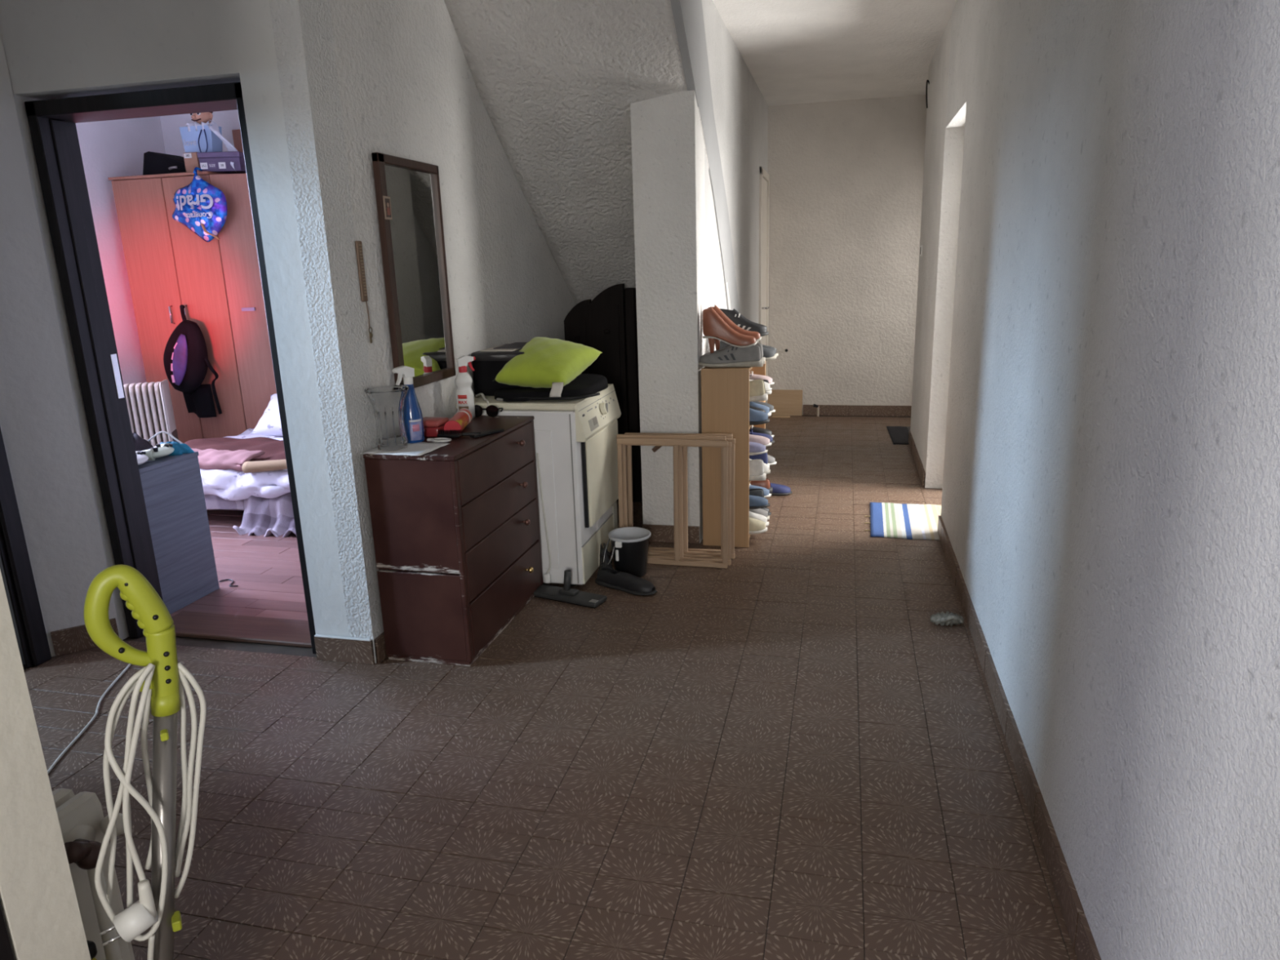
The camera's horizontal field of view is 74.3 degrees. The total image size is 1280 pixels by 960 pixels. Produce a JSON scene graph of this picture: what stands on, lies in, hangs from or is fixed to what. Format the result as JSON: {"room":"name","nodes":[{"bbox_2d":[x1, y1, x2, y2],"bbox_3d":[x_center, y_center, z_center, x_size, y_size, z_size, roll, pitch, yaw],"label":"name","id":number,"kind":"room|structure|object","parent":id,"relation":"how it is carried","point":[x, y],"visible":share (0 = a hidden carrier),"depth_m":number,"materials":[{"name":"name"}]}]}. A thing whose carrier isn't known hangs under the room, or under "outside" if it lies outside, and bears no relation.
{"room":"home hallway","nodes":[
{"label":"home hallway","id":0,"kind":"room"},
{"bbox_2d":[0,569,90,959],"bbox_3d":[-1.752,-0.167,1.153,1.950,2.650,0.089,2,15,13],"label":"wall","id":1,"kind":"structure","parent":0,"point":[38,900],"depth_m":1.08,"materials":[{"name":"beige paint"}]},
{"bbox_2d":[0,901,15,959],"bbox_3d":[-0.870,0.154,0.906,0.099,2.100,0.126,2,15,13],"label":"trim","id":2,"kind":"structure","parent":1,"relation":"attached to","point":[6,953],"depth_m":1.06,"materials":[{"name":"black wood"}]},
{"bbox_2d":[0,31,121,656],"bbox_3d":[-2.342,-0.619,2.978,0.432,2.650,0.229,2,15,13],"label":"wall","id":3,"kind":"structure","parent":0,"point":[39,425],"depth_m":3.07,"materials":[{"name":"paint"}]},
{"bbox_2d":[50,617,119,656],"bbox_3d":[-2.159,0.612,3.289,0.214,0.100,0.011,-11,17,-32],"label":"baseboard","id":4,"kind":"structure","parent":3,"relation":"attached to","point":[77,638],"depth_m":3.26,"materials":[{"name":"tile"}]},
{"bbox_2d":[75,115,165,384],"bbox_3d":[-3.940,-1.154,5.239,0.150,2.650,3.190,2,15,13],"label":"wall","id":5,"kind":"structure","parent":0,"point":[117,148],"depth_m":5.94,"materials":[{"name":"paint"}]},
{"bbox_2d":[0,0,349,639],"bbox_3d":[-1.843,-0.657,3.064,1.561,2.650,0.180,2,15,13],"label":"wall","id":6,"kind":"structure","parent":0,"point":[54,49],"depth_m":2.78,"materials":[{"name":"paint"}]},
{"bbox_2d":[24,81,315,653],"bbox_3d":[-1.625,-0.348,3.153,0.879,1.995,0.247,2,15,13],"label":"door frame","id":7,"kind":"structure","parent":6,"relation":"attached to","point":[52,122],"depth_m":3.10,"materials":[{"name":"black wood"}]},
{"bbox_2d":[314,634,374,664],"bbox_3d":[-1.091,0.624,3.113,0.233,0.101,0.016,2,15,13],"label":"baseboard","id":8,"kind":"structure","parent":6,"relation":"attached to","point":[328,647],"depth_m":3.11,"materials":[{"name":"tile"}]},
{"bbox_2d":[160,109,239,156],"bbox_3d":[-2.013,-1.485,6.294,3.390,2.650,0.150,2,15,13],"label":"wall","id":9,"kind":"structure","parent":0,"point":[228,120],"depth_m":6.25,"materials":[{"name":"paint"}]},
{"bbox_2d":[269,0,576,663],"bbox_3d":[-0.691,-1.011,4.302,0.129,2.650,3.223,2,15,13],"label":"wall","id":10,"kind":"structure","parent":0,"point":[407,88],"depth_m":3.03,"materials":[{"name":"paint"}]},
{"bbox_2d":[355,240,373,343],"bbox_3d":[-0.960,-0.652,2.943,0.013,0.350,0.038,2,15,13],"label":"hanger","id":11,"kind":"object","parent":10,"relation":"attached to","point":[358,246],"visible":1,"depth_m":2.92,"materials":[{"name":"brown wood"}]},
{"bbox_2d":[373,631,387,662],"bbox_3d":[-0.945,0.608,3.174,0.013,0.094,0.170,2,15,13],"label":"baseboard","id":12,"kind":"structure","parent":10,"relation":"attached to","point":[380,643],"depth_m":3.11,"materials":[{"name":"tile"}]},
{"bbox_2d":[371,152,455,388],"bbox_3d":[-0.865,-0.797,3.280,0.028,0.845,0.468,2,15,13],"label":"wall mirror","id":13,"kind":"object","parent":10,"relation":"attached to","point":[412,243],"visible":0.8,"depth_m":3.27,"materials":[{"name":"brown wood"}]},
{"bbox_2d":[382,195,392,219],"bbox_3d":[-0.903,-0.974,3.022,0.005,0.080,0.047,2,15,13],"label":"picture card","id":14,"kind":"object","parent":13,"relation":"attached to","point":[387,204],"visible":1,"depth_m":3.02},
{"bbox_2d":[23,414,1077,959],"bbox_3d":[-0.769,0.659,3.341,7.200,0.100,10.000,2,15,13],"label":"floor","id":15,"kind":"structure","parent":0,"point":[780,752],"depth_m":2.42,"materials":[{"name":"tile"}]},
{"bbox_2d":[47,663,131,773],"bbox_3d":[-1.708,0.853,2.489,0.091,0.007,1.631,-6,15,-17],"label":"cable","id":16,"kind":"object","parent":15,"relation":"on","point":[78,735],"visible":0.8,"depth_m":2.74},
{"bbox_2d":[86,940,97,959],"bbox_3d":[-0.853,0.911,1.312,0.064,0.432,0.054,2,15,13],"label":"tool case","id":17,"kind":"object","parent":15,"relation":"on","point":[91,945],"visible":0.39,"depth_m":1.27,"materials":[{"name":"black plastic"}]},
{"bbox_2d":[52,788,134,959],"bbox_3d":[-1.122,0.795,1.444,0.639,0.606,0.126,2,15,13],"label":"vacuum cleaner","id":18,"kind":"object","parent":15,"relation":"on","point":[83,825],"visible":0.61,"depth_m":1.33,"materials":[{"name":"plastic"}]},
{"bbox_2d":[84,564,206,959],"bbox_3d":[-0.774,0.617,1.260,0.269,1.023,0.164,2,15,13],"label":"mop","id":19,"kind":"object","parent":15,"relation":"on","point":[162,680],"visible":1,"depth_m":1.19,"materials":[{"name":"plastic"}]},
{"bbox_2d":[123,379,178,447],"bbox_3d":[-3.222,-0.271,5.503,0.348,0.728,0.279,-6,15,-17],"label":"heater","id":20,"kind":"object","parent":15,"relation":"on","point":[149,405],"visible":0.46,"depth_m":5.42,"materials":[{"name":"metal"}]},
{"bbox_2d":[107,171,247,443],"bbox_3d":[-3.151,-1.124,6.195,0.795,2.068,0.621,2,15,13],"label":"wardrobe","id":21,"kind":"object","parent":15,"relation":"on","point":[169,266],"visible":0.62,"depth_m":5.86,"materials":[{"name":"brown wood"}]},
{"bbox_2d":[130,151,186,176],"bbox_3d":[-3.247,-2.181,5.847,0.455,0.156,0.313,2,15,13],"label":"case","id":22,"kind":"object","parent":21,"relation":"on","point":[154,163],"visible":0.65,"depth_m":5.72,"materials":[{"name":"plastic"}]},
{"bbox_2d":[182,151,200,172],"bbox_3d":[-2.981,-2.159,5.782,0.107,0.131,0.264,2,15,13],"label":"cardboard box","id":23,"kind":"object","parent":21,"relation":"on","point":[191,160],"visible":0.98,"depth_m":5.66,"materials":[{"name":"brown cardboard"}]},
{"bbox_2d":[163,304,222,417],"bbox_3d":[-3.123,-0.810,5.843,0.392,0.785,0.179,2,15,13],"label":"backpack","id":24,"kind":"object","parent":21,"relation":"hanging from","point":[186,362],"visible":1,"depth_m":5.81,"materials":[{"name":"black fabric"}]},
{"bbox_2d":[172,167,226,242],"bbox_3d":[-2.936,-1.829,5.611,0.440,0.477,0.132,2,15,13],"label":"foil balloon","id":25,"kind":"object","parent":21,"relation":"hanging from","point":[201,206],"visible":1,"depth_m":5.58,"materials":[{"name":"blue plastic"}]},
{"bbox_2d":[196,151,246,173],"bbox_3d":[-2.795,-2.146,5.726,0.278,0.121,0.258,-2,14,-1],"label":"shoe box","id":26,"kind":"object","parent":21,"relation":"on","point":[215,162],"visible":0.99,"depth_m":5.61,"materials":[{"name":"purple cardboard"}]},
{"bbox_2d":[179,120,237,172],"bbox_3d":[-2.881,-2.233,5.673,0.395,0.340,0.126,2,15,13],"label":"gift bag","id":27,"kind":"object","parent":26,"relation":"on","point":[203,137],"visible":0.98,"depth_m":5.64,"materials":[{"name":"blue paper"}]},
{"bbox_2d":[189,111,213,124],"bbox_3d":[-2.937,-2.408,5.665,0.144,0.195,0.128,-11,17,-31],"label":"plush toy","id":28,"kind":"object","parent":27,"relation":"in","point":[198,117],"visible":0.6,"depth_m":5.62,"materials":[{"name":"beige fabric"}]},
{"bbox_2d":[137,451,219,614],"bbox_3d":[-2.325,0.223,3.722,0.692,0.647,0.384,2,15,13],"label":"base cabinet","id":29,"kind":"object","parent":15,"relation":"on","point":[172,487],"visible":0.41,"depth_m":3.65,"materials":[{"name":"grey wood"}]},
{"bbox_2d":[132,431,153,451],"bbox_3d":[-2.213,-0.159,3.690,0.232,0.102,0.146,2,15,13],"label":"cloth","id":30,"kind":"object","parent":29,"relation":"on","point":[140,444],"visible":0.25,"depth_m":3.67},
{"bbox_2d":[141,443,173,461],"bbox_3d":[-2.070,-0.121,3.611,0.125,0.055,0.181,-1,14,2],"label":"game controller","id":31,"kind":"object","parent":29,"relation":"on","point":[165,449],"visible":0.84,"depth_m":3.57,"materials":[{"name":"white plastic"}]},
{"bbox_2d":[159,441,194,455],"bbox_3d":[-2.064,-0.144,3.711,0.203,0.054,0.094,2,15,13],"label":"cloth","id":32,"kind":"object","parent":29,"relation":"on","point":[180,449],"visible":0.61,"depth_m":3.70,"materials":[{"name":"fabric"}]},
{"bbox_2d":[231,128,243,152],"bbox_3d":[-2.351,-1.353,6.295,1.160,2.415,0.040,2,15,13],"label":"board","id":33,"kind":"object","parent":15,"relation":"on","point":[237,136],"visible":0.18,"depth_m":6.12,"materials":[{"name":"brown wood"}]},
{"bbox_2d":[208,173,276,429],"bbox_3d":[-2.454,-1.097,6.044,0.628,2.050,0.577,2,15,13],"label":"wardrobe","id":34,"kind":"object","parent":15,"relation":"on","point":[237,244],"visible":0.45,"depth_m":5.79,"materials":[{"name":"brown wood"}]},
{"bbox_2d":[363,415,543,666],"bbox_3d":[-0.680,0.198,3.352,0.378,0.782,0.776,2,15,13],"label":"dresser","id":35,"kind":"object","parent":15,"relation":"on","point":[455,525],"visible":1,"depth_m":3.05,"materials":[{"name":"brown paint"}]},
{"bbox_2d":[360,441,449,455],"bbox_3d":[-0.832,-0.113,3.000,0.238,0.002,0.205,2,15,16],"label":"paper sheet","id":36,"kind":"object","parent":35,"relation":"on","point":[420,448],"visible":0.8,"depth_m":2.97,"materials":[{"name":"paper"}]},
{"bbox_2d":[364,385,408,451],"bbox_3d":[-0.884,-0.218,2.982,0.151,0.216,0.151,2,15,13],"label":"glass vase","id":37,"kind":"object","parent":36,"relation":"on","point":[387,402],"visible":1,"depth_m":2.95,"materials":[{"name":"clear"}]},
{"bbox_2d":[391,365,425,443],"bbox_3d":[-0.843,-0.276,3.077,0.081,0.281,0.096,12,20,42],"label":"spray bottle","id":38,"kind":"object","parent":35,"relation":"on","point":[413,416],"visible":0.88,"depth_m":3.06,"materials":[{"name":"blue plastic"}]},
{"bbox_2d":[422,417,448,437],"bbox_3d":[-0.796,-0.202,3.225,0.106,0.062,0.096,2,15,13],"label":"box","id":39,"kind":"object","parent":35,"relation":"on","point":[432,425],"visible":0.65,"depth_m":3.18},
{"bbox_2d":[444,408,472,432],"bbox_3d":[-0.705,-0.224,3.283,0.065,0.074,0.232,-2,14,0],"label":"tube","id":40,"kind":"object","parent":35,"relation":"on","point":[464,416],"visible":0.91,"depth_m":3.23,"materials":[{"name":"plastic"}]},
{"bbox_2d":[436,429,480,437],"bbox_3d":[-0.680,-0.175,3.164,0.161,0.026,0.055,-2,14,-1],"label":"hairbrush","id":41,"kind":"object","parent":35,"relation":"on","point":[447,434],"visible":0.99,"depth_m":3.16,"materials":[{"name":"black plastic"}]},
{"bbox_2d":[454,355,475,418],"bbox_3d":[-0.728,-0.390,3.543,0.093,0.262,0.075,-10,17,-29],"label":"spray bottle","id":42,"kind":"object","parent":35,"relation":"on","point":[464,393],"visible":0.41,"depth_m":3.52,"materials":[{"name":"plastic"}]},
{"bbox_2d":[470,428,503,438],"bbox_3d":[-0.582,-0.178,3.211,0.032,0.010,0.150,9,18,37],"label":"comb","id":43,"kind":"object","parent":35,"relation":"on","point":[496,430],"visible":1,"depth_m":3.20,"materials":[{"name":"plastic"}]},
{"bbox_2d":[474,404,502,417],"bbox_3d":[-0.655,-0.298,3.600,0.144,0.052,0.053,2,15,13],"label":"sunglasses","id":44,"kind":"object","parent":35,"relation":"on","point":[492,411],"visible":0.8,"depth_m":3.57,"materials":[{"name":"black plastic"}]},
{"bbox_2d":[455,383,621,586],"bbox_3d":[-0.435,0.006,3.969,0.598,0.832,0.636,2,15,13],"label":"dishwasher","id":45,"kind":"object","parent":15,"relation":"on","point":[575,441],"visible":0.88,"depth_m":3.70,"materials":[{"name":"white metal"}]},
{"bbox_2d":[471,342,528,395],"bbox_3d":[-0.586,-0.529,3.974,0.263,0.207,0.416,2,15,13],"label":"case","id":46,"kind":"object","parent":45,"relation":"on","point":[487,363],"visible":0.41,"depth_m":3.79,"materials":[{"name":"plastic"}]},
{"bbox_2d":[494,373,608,401],"bbox_3d":[-0.383,-0.421,3.816,0.481,0.074,0.479,2,15,13],"label":"laptop bag","id":47,"kind":"object","parent":45,"relation":"on","point":[584,385],"visible":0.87,"depth_m":3.67,"materials":[{"name":"black fabric"}]},
{"bbox_2d":[492,336,602,396],"bbox_3d":[-0.410,-0.516,3.784,0.339,0.229,0.390,6,16,27],"label":"cushion","id":48,"kind":"object","parent":47,"relation":"on","point":[545,362],"visible":1,"depth_m":3.69,"materials":[{"name":"fabric"}]},
{"bbox_2d":[533,569,606,608],"bbox_3d":[-0.313,0.452,3.637,0.340,0.127,0.100,6,16,28],"label":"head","id":49,"kind":"object","parent":15,"relation":"on","point":[566,594],"visible":0.91,"depth_m":3.62},
{"bbox_2d":[563,569,571,591],"bbox_3d":[-0.313,0.434,3.637,0.039,0.092,0.030,-10,16,-28],"label":"socket","id":50,"kind":"object","parent":49,"relation":"attached to","point":[567,573],"depth_m":3.63,"materials":[{"name":"grey rubber"}]},
{"bbox_2d":[564,283,642,503],"bbox_3d":[-0.168,-0.502,4.999,0.565,1.285,0.103,5,16,24],"label":"headboard","id":51,"kind":"object","parent":15,"relation":"on","point":[606,323],"visible":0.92,"depth_m":4.91,"materials":[{"name":"black wood"}]},
{"bbox_2d":[598,542,613,573],"bbox_3d":[-0.154,0.380,3.860,0.070,0.146,0.182,-5,15,-13],"label":"boot","id":52,"kind":"object","parent":15,"relation":"on","point":[602,564],"visible":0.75,"depth_m":3.85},
{"bbox_2d":[595,567,657,595],"bbox_3d":[-0.062,0.447,3.736,0.312,0.072,0.100,8,17,33],"label":"shoe","id":53,"kind":"object","parent":15,"relation":"on","point":[625,582],"visible":1,"depth_m":3.71,"materials":[{"name":"leather"}]},
{"bbox_2d":[603,526,650,577],"bbox_3d":[-0.049,0.340,3.898,0.202,0.197,0.208,2,15,13],"label":"bucket","id":54,"kind":"object","parent":15,"relation":"on","point":[629,545],"visible":0.94,"depth_m":3.84,"materials":[{"name":"black paint"}]},
{"bbox_2d":[616,434,726,559],"bbox_3d":[0.150,0.086,4.043,0.524,0.606,0.052,2,15,13],"label":"wooden frame","id":55,"kind":"object","parent":15,"relation":"on","point":[618,436],"visible":0.2,"depth_m":4.00,"materials":[{"name":"brown wood"}]},
{"bbox_2d":[617,438,728,568],"bbox_3d":[0.152,0.108,3.966,0.524,0.602,0.052,2,15,15],"label":"wooden frame","id":56,"kind":"object","parent":15,"relation":"on","point":[677,442],"visible":0.84,"depth_m":3.94,"materials":[{"name":"brown wood"}]},
{"bbox_2d":[622,441,731,564],"bbox_3d":[0.170,0.105,3.992,0.524,0.586,0.051,2,15,14],"label":"wooden frame","id":57,"kind":"object","parent":15,"relation":"on","point":[729,446],"visible":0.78,"depth_m":3.98,"materials":[{"name":"brown wood"}]},
{"bbox_2d":[624,432,733,552],"bbox_3d":[0.189,0.070,4.119,0.524,0.598,0.052,1,15,12],"label":"wooden frame","id":58,"kind":"object","parent":15,"relation":"on","point":[728,436],"visible":0.09,"depth_m":4.10,"materials":[{"name":"brown wood"}]},
{"bbox_2d":[626,438,735,559],"bbox_3d":[0.196,0.086,4.075,0.524,0.584,0.051,2,15,13],"label":"wooden frame","id":59,"kind":"object","parent":15,"relation":"on","point":[686,551],"visible":0.48,"depth_m":4.07,"materials":[{"name":"brown wood"}]},
{"bbox_2d":[701,360,765,547],"bbox_3d":[0.520,-0.208,4.559,0.231,0.895,0.878,2,15,13],"label":"shoe rack","id":60,"kind":"object","parent":15,"relation":"on","point":[725,391],"visible":0.6,"depth_m":4.12,"materials":[{"name":"brown wood"}]},
{"bbox_2d":[704,366,752,371],"bbox_3d":[0.511,-0.633,4.448,0.223,0.016,0.842,2,15,13],"label":"shelf","id":61,"kind":"object","parent":60,"relation":"attached to","point":[706,369],"depth_m":4.04,"materials":[{"name":"brown wood"}]},
{"bbox_2d":[698,344,763,367],"bbox_3d":[0.438,-0.602,4.087,0.312,0.106,0.100,2,15,13],"label":"trainer","id":62,"kind":"object","parent":60,"relation":"on","point":[731,357],"visible":1,"depth_m":4.05,"materials":[{"name":"fabric"}]},
{"bbox_2d":[702,306,756,353],"bbox_3d":[0.432,-0.724,4.064,0.260,0.224,0.076,1,15,12],"label":"boot","id":63,"kind":"object","parent":62,"relation":"on","point":[714,326],"visible":1,"depth_m":4.04,"materials":[{"name":"brown leather"}]},
{"bbox_2d":[703,342,764,364],"bbox_3d":[0.463,-0.628,4.186,0.312,0.106,0.100,1,15,12],"label":"trainer","id":64,"kind":"object","parent":60,"relation":"on","point":[760,344],"visible":0.16,"depth_m":4.14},
{"bbox_2d":[707,304,761,350],"bbox_3d":[0.463,-0.752,4.148,0.265,0.224,0.076,1,15,11],"label":"boot","id":65,"kind":"object","parent":64,"relation":"on","point":[757,335],"visible":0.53,"depth_m":4.13,"materials":[{"name":"brown leather"}]},
{"bbox_2d":[720,341,776,360],"bbox_3d":[0.537,-0.660,4.302,0.312,0.106,0.100,1,15,12],"label":"trainer","id":66,"kind":"object","parent":60,"relation":"on","point":[769,354],"visible":0.27,"depth_m":4.26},
{"bbox_2d":[749,458,765,480],"bbox_3d":[0.487,-0.054,4.219,0.281,0.106,0.095,1,15,11],"label":"shoe","id":67,"kind":"object","parent":60,"relation":"on","point":[757,473],"visible":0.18,"depth_m":4.18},
{"bbox_2d":[749,517,767,534],"bbox_3d":[0.505,0.213,4.301,0.284,0.106,0.095,1,15,10],"label":"shoe","id":68,"kind":"object","parent":60,"relation":"on","point":[756,526],"visible":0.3,"depth_m":4.26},
{"bbox_2d":[749,441,768,455],"bbox_3d":[0.497,-0.175,4.200,0.276,0.113,0.095,2,15,15],"label":"shoe","id":69,"kind":"object","parent":60,"relation":"on","point":[755,448],"visible":0.26,"depth_m":4.15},
{"bbox_2d":[749,379,768,401],"bbox_3d":[0.490,-0.438,4.145,0.272,0.113,0.095,3,15,16],"label":"shoe","id":70,"kind":"object","parent":60,"relation":"on","point":[757,387],"visible":0.29,"depth_m":4.09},
{"bbox_2d":[749,494,769,509],"bbox_3d":[0.511,0.095,4.276,0.292,0.113,0.095,1,15,12],"label":"shoe","id":71,"kind":"object","parent":60,"relation":"on","point":[755,502],"visible":0.31,"depth_m":4.23,"materials":[{"name":"fabric"}]},
{"bbox_2d":[749,408,769,425],"bbox_3d":[0.496,-0.329,4.160,0.282,0.106,0.095,1,15,10],"label":"shoe","id":72,"kind":"object","parent":60,"relation":"on","point":[756,417],"visible":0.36,"depth_m":4.12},
{"bbox_2d":[749,458,770,474],"bbox_3d":[0.522,-0.082,4.322,0.287,0.106,0.095,2,15,13],"label":"shoe","id":73,"kind":"object","parent":60,"relation":"on","point":[766,470],"visible":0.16,"depth_m":4.28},
{"bbox_2d":[749,434,772,446],"bbox_3d":[0.524,-0.197,4.301,0.291,0.080,0.095,2,15,14],"label":"shoe","id":74,"kind":"object","parent":60,"relation":"on","point":[764,441],"visible":0.37,"depth_m":4.25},
{"bbox_2d":[750,478,772,492],"bbox_3d":[0.580,0.030,4.578,0.274,0.083,0.095,2,15,15],"label":"shoe","id":75,"kind":"object","parent":60,"relation":"on","point":[766,484],"visible":0.19,"depth_m":4.53,"materials":[{"name":"fabric"}]},
{"bbox_2d":[761,506,771,515],"bbox_3d":[0.576,0.138,4.586,0.271,0.106,0.095,2,15,15],"label":"shoe","id":76,"kind":"object","parent":60,"relation":"on","point":[766,508],"visible":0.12,"depth_m":4.55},
{"bbox_2d":[762,344,777,356],"bbox_3d":[0.563,-0.688,4.406,0.312,0.106,0.100,2,15,13],"label":"trainer","id":77,"kind":"object","parent":60,"relation":"on","point":[763,346],"visible":0.19,"depth_m":4.36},
{"bbox_2d":[769,482,791,495],"bbox_3d":[0.788,0.051,5.172,0.282,0.072,0.100,0,15,8],"label":"shoe","id":78,"kind":"object","parent":15,"relation":"on","point":[777,489],"visible":0.45,"depth_m":5.13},
{"bbox_2d":[767,389,802,415],"bbox_3d":[1.316,-0.707,7.721,0.333,0.235,0.026,2,15,13],"label":"plywood board","id":79,"kind":"object","parent":15,"relation":"on","point":[784,402],"visible":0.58,"depth_m":7.71,"materials":[{"name":"wood"}]},
{"bbox_2d":[886,426,910,444],"bbox_3d":[2.270,-0.355,6.705,0.551,0.007,0.708,1,15,12],"label":"mat","id":80,"kind":"object","parent":15,"relation":"on","point":[898,434],"visible":0.26,"depth_m":6.76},
{"bbox_2d":[864,502,941,540],"bbox_3d":[1.538,0.221,4.558,0.632,0.008,0.643,2,15,14],"label":"striped mat","id":81,"kind":"object","parent":15,"relation":"on","point":[887,520],"visible":0.64,"depth_m":4.56,"materials":[{"name":"fabric"}]},
{"bbox_2d":[929,610,964,626],"bbox_3d":[1.195,0.537,3.283,0.125,0.049,0.078,2,15,13],"label":"rag","id":82,"kind":"object","parent":15,"relation":"on","point":[946,619],"visible":1,"depth_m":3.27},
{"bbox_3d":[-1.902,-0.002,5.243,1.940,0.298,1.035,2,15,13],"label":"bed","id":83,"kind":"object","parent":15,"relation":"on","visible":0},
{"bbox_2d":[204,494,244,510],"bbox_3d":[-2.563,0.040,4.913,0.713,0.231,0.165,2,15,13],"label":"frame","id":84,"kind":"object","parent":83,"relation":"on","point":[212,501],"visible":0.16,"depth_m":4.81,"materials":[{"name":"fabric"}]},
{"bbox_2d":[200,468,290,501],"bbox_3d":[-2.103,-0.030,4.882,1.155,0.195,0.482,2,15,13],"label":"duvet","id":85,"kind":"object","parent":83,"relation":"on","point":[230,485],"visible":0.26,"depth_m":4.71,"materials":[{"name":"fabric"}]},
{"bbox_2d":[191,448,264,471],"bbox_3d":[-2.434,-0.111,4.831,0.538,0.103,0.194,2,15,13],"label":"folded blanket","id":86,"kind":"object","parent":85,"relation":"on","point":[208,459],"visible":0.66,"depth_m":4.75,"materials":[{"name":"fabric"}]},
{"bbox_2d":[184,436,285,461],"bbox_3d":[-2.126,-0.168,4.997,1.452,0.078,0.509,2,15,13],"label":"blanket","id":87,"kind":"object","parent":85,"relation":"on","point":[273,449],"visible":0.26,"depth_m":5.11,"materials":[{"name":"fabric"}]},
{"bbox_2d":[241,459,287,473],"bbox_3d":[-1.824,-0.091,4.649,0.718,0.094,0.092,-1,14,3],"label":"towel","id":88,"kind":"object","parent":85,"relation":"on","point":[247,467],"visible":0.39,"depth_m":4.63,"materials":[{"name":"fabric"}]},
{"bbox_2d":[223,428,283,439],"bbox_3d":[-2.040,-0.229,5.348,1.557,0.084,0.748,2,15,13],"label":"sheet","id":89,"kind":"object","parent":83,"relation":"on","point":[246,434],"visible":0.06,"depth_m":5.59,"materials":[{"name":"fabric"}]},
{"bbox_2d":[249,393,282,435],"bbox_3d":[-2.148,-0.428,5.518,0.850,0.254,0.360,2,15,13],"label":"pillow","id":90,"kind":"object","parent":89,"relation":"on","point":[269,424],"visible":0.18,"depth_m":5.44,"materials":[{"name":"fabric"}]},
{"bbox_2d":[232,492,296,537],"bbox_3d":[-1.979,0.129,4.729,0.532,0.369,0.293,2,15,13],"label":"plaid throw","id":91,"kind":"object","parent":83,"relation":"on","point":[267,517],"visible":0.41,"depth_m":4.71,"materials":[{"name":"fabric"}]},
{"bbox_2d":[444,0,731,310],"bbox_3d":[-0.079,-1.330,4.534,0.980,2.316,2.435,2,15,13],"label":"ceiling","id":92,"kind":"structure","parent":0,"point":[557,82],"depth_m":3.83,"materials":[{"name":"paint"}]},
{"bbox_2d":[630,89,706,542],"bbox_3d":[0.162,-0.750,4.211,0.297,2.140,0.270,2,15,13],"label":"wall pillar","id":93,"kind":"structure","parent":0,"point":[668,144],"depth_m":4.04,"materials":[{"name":"paint"}]},
{"bbox_2d":[642,524,699,543],"bbox_3d":[0.159,0.277,4.334,0.295,0.091,0.013,2,15,13],"label":"baseboard","id":94,"kind":"structure","parent":93,"relation":"attached to","point":[659,533],"depth_m":4.33,"materials":[{"name":"tile"}]},
{"bbox_2d":[702,0,768,352],"bbox_3d":[0.554,-1.357,5.496,0.160,2.650,4.270,2,15,13],"label":"wall","id":95,"kind":"structure","parent":0,"point":[740,110],"depth_m":5.26,"materials":[{"name":"paint"}]},
{"bbox_2d":[670,0,739,312],"bbox_3d":[0.386,-1.500,4.471,0.037,1.848,2.505,2,15,13],"label":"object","id":96,"kind":"structure","parent":95,"relation":"attached to","point":[688,16],"depth_m":4.05,"materials":[{"name":"paint"}]},
{"bbox_2d":[758,166,769,403],"bbox_3d":[1.078,-1.531,7.208,0.078,2.100,0.700,2,15,13],"label":"door","id":97,"kind":"structure","parent":95,"relation":"in","point":[764,186],"depth_m":7.09,"materials":[{"name":"beige paint"}]},
{"bbox_2d":[720,308,768,336],"bbox_3d":[0.517,-0.807,4.329,0.282,0.146,0.100,1,15,11],"label":"shoe","id":98,"kind":"object","parent":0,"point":[734,315],"visible":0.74,"depth_m":4.30,"materials":[{"name":"fabric"}]},
{"bbox_2d":[712,0,957,106],"bbox_3d":[-0.839,-2.015,2.702,7.400,0.100,10.100,2,15,13],"label":"ceiling","id":99,"kind":"structure","parent":0,"point":[795,51],"depth_m":5.14,"materials":[{"name":"paint"}]},
{"bbox_2d":[767,94,926,414],"bbox_3d":[2.466,-1.862,7.224,3.050,2.650,0.145,2,15,13],"label":"wall","id":100,"kind":"structure","parent":0,"point":[846,176],"depth_m":7.29,"materials":[{"name":"paint"}]},
{"bbox_2d":[803,404,911,416],"bbox_3d":[2.245,-0.618,7.540,1.550,0.097,0.013,2,15,13],"label":"baseboard","id":101,"kind":"structure","parent":100,"relation":"attached to","point":[808,410],"depth_m":7.60,"materials":[{"name":"tile"}]},
{"bbox_2d":[910,0,1279,959],"bbox_3d":[1.109,-0.465,1.970,0.200,2.650,8.850,2,15,13],"label":"wall","id":102,"kind":"structure","parent":0,"point":[1110,515],"depth_m":1.56,"materials":[{"name":"paint"}]},
{"bbox_2d":[908,431,925,487],"bbox_3d":[1.909,-0.166,5.841,0.013,0.092,1.330,2,15,13],"label":"baseboard","id":103,"kind":"structure","parent":102,"relation":"attached to","point":[917,461],"depth_m":5.67,"materials":[{"name":"tile"}]},
{"bbox_2d":[937,515,1101,959],"bbox_3d":[1.176,0.626,2.855,0.013,0.092,3.200,2,15,13],"label":"baseboard","id":104,"kind":"structure","parent":102,"relation":"attached to","point":[1083,943],"depth_m":2.17,"materials":[{"name":"tile"}]},
{"bbox_3d":[-2.578,-0.408,2.189,0.150,2.650,1.930,2,15,13],"label":"wall","id":105,"kind":"structure","parent":0,"visible":0},
{"bbox_2d":[0,426,51,669],"bbox_3d":[-2.486,-0.194,2.550,0.215,2.050,0.945,2,15,13],"label":"door","id":106,"kind":"structure","parent":105,"relation":"in","point":[15,567],"depth_m":3.09,"materials":[{"name":"black wood"}]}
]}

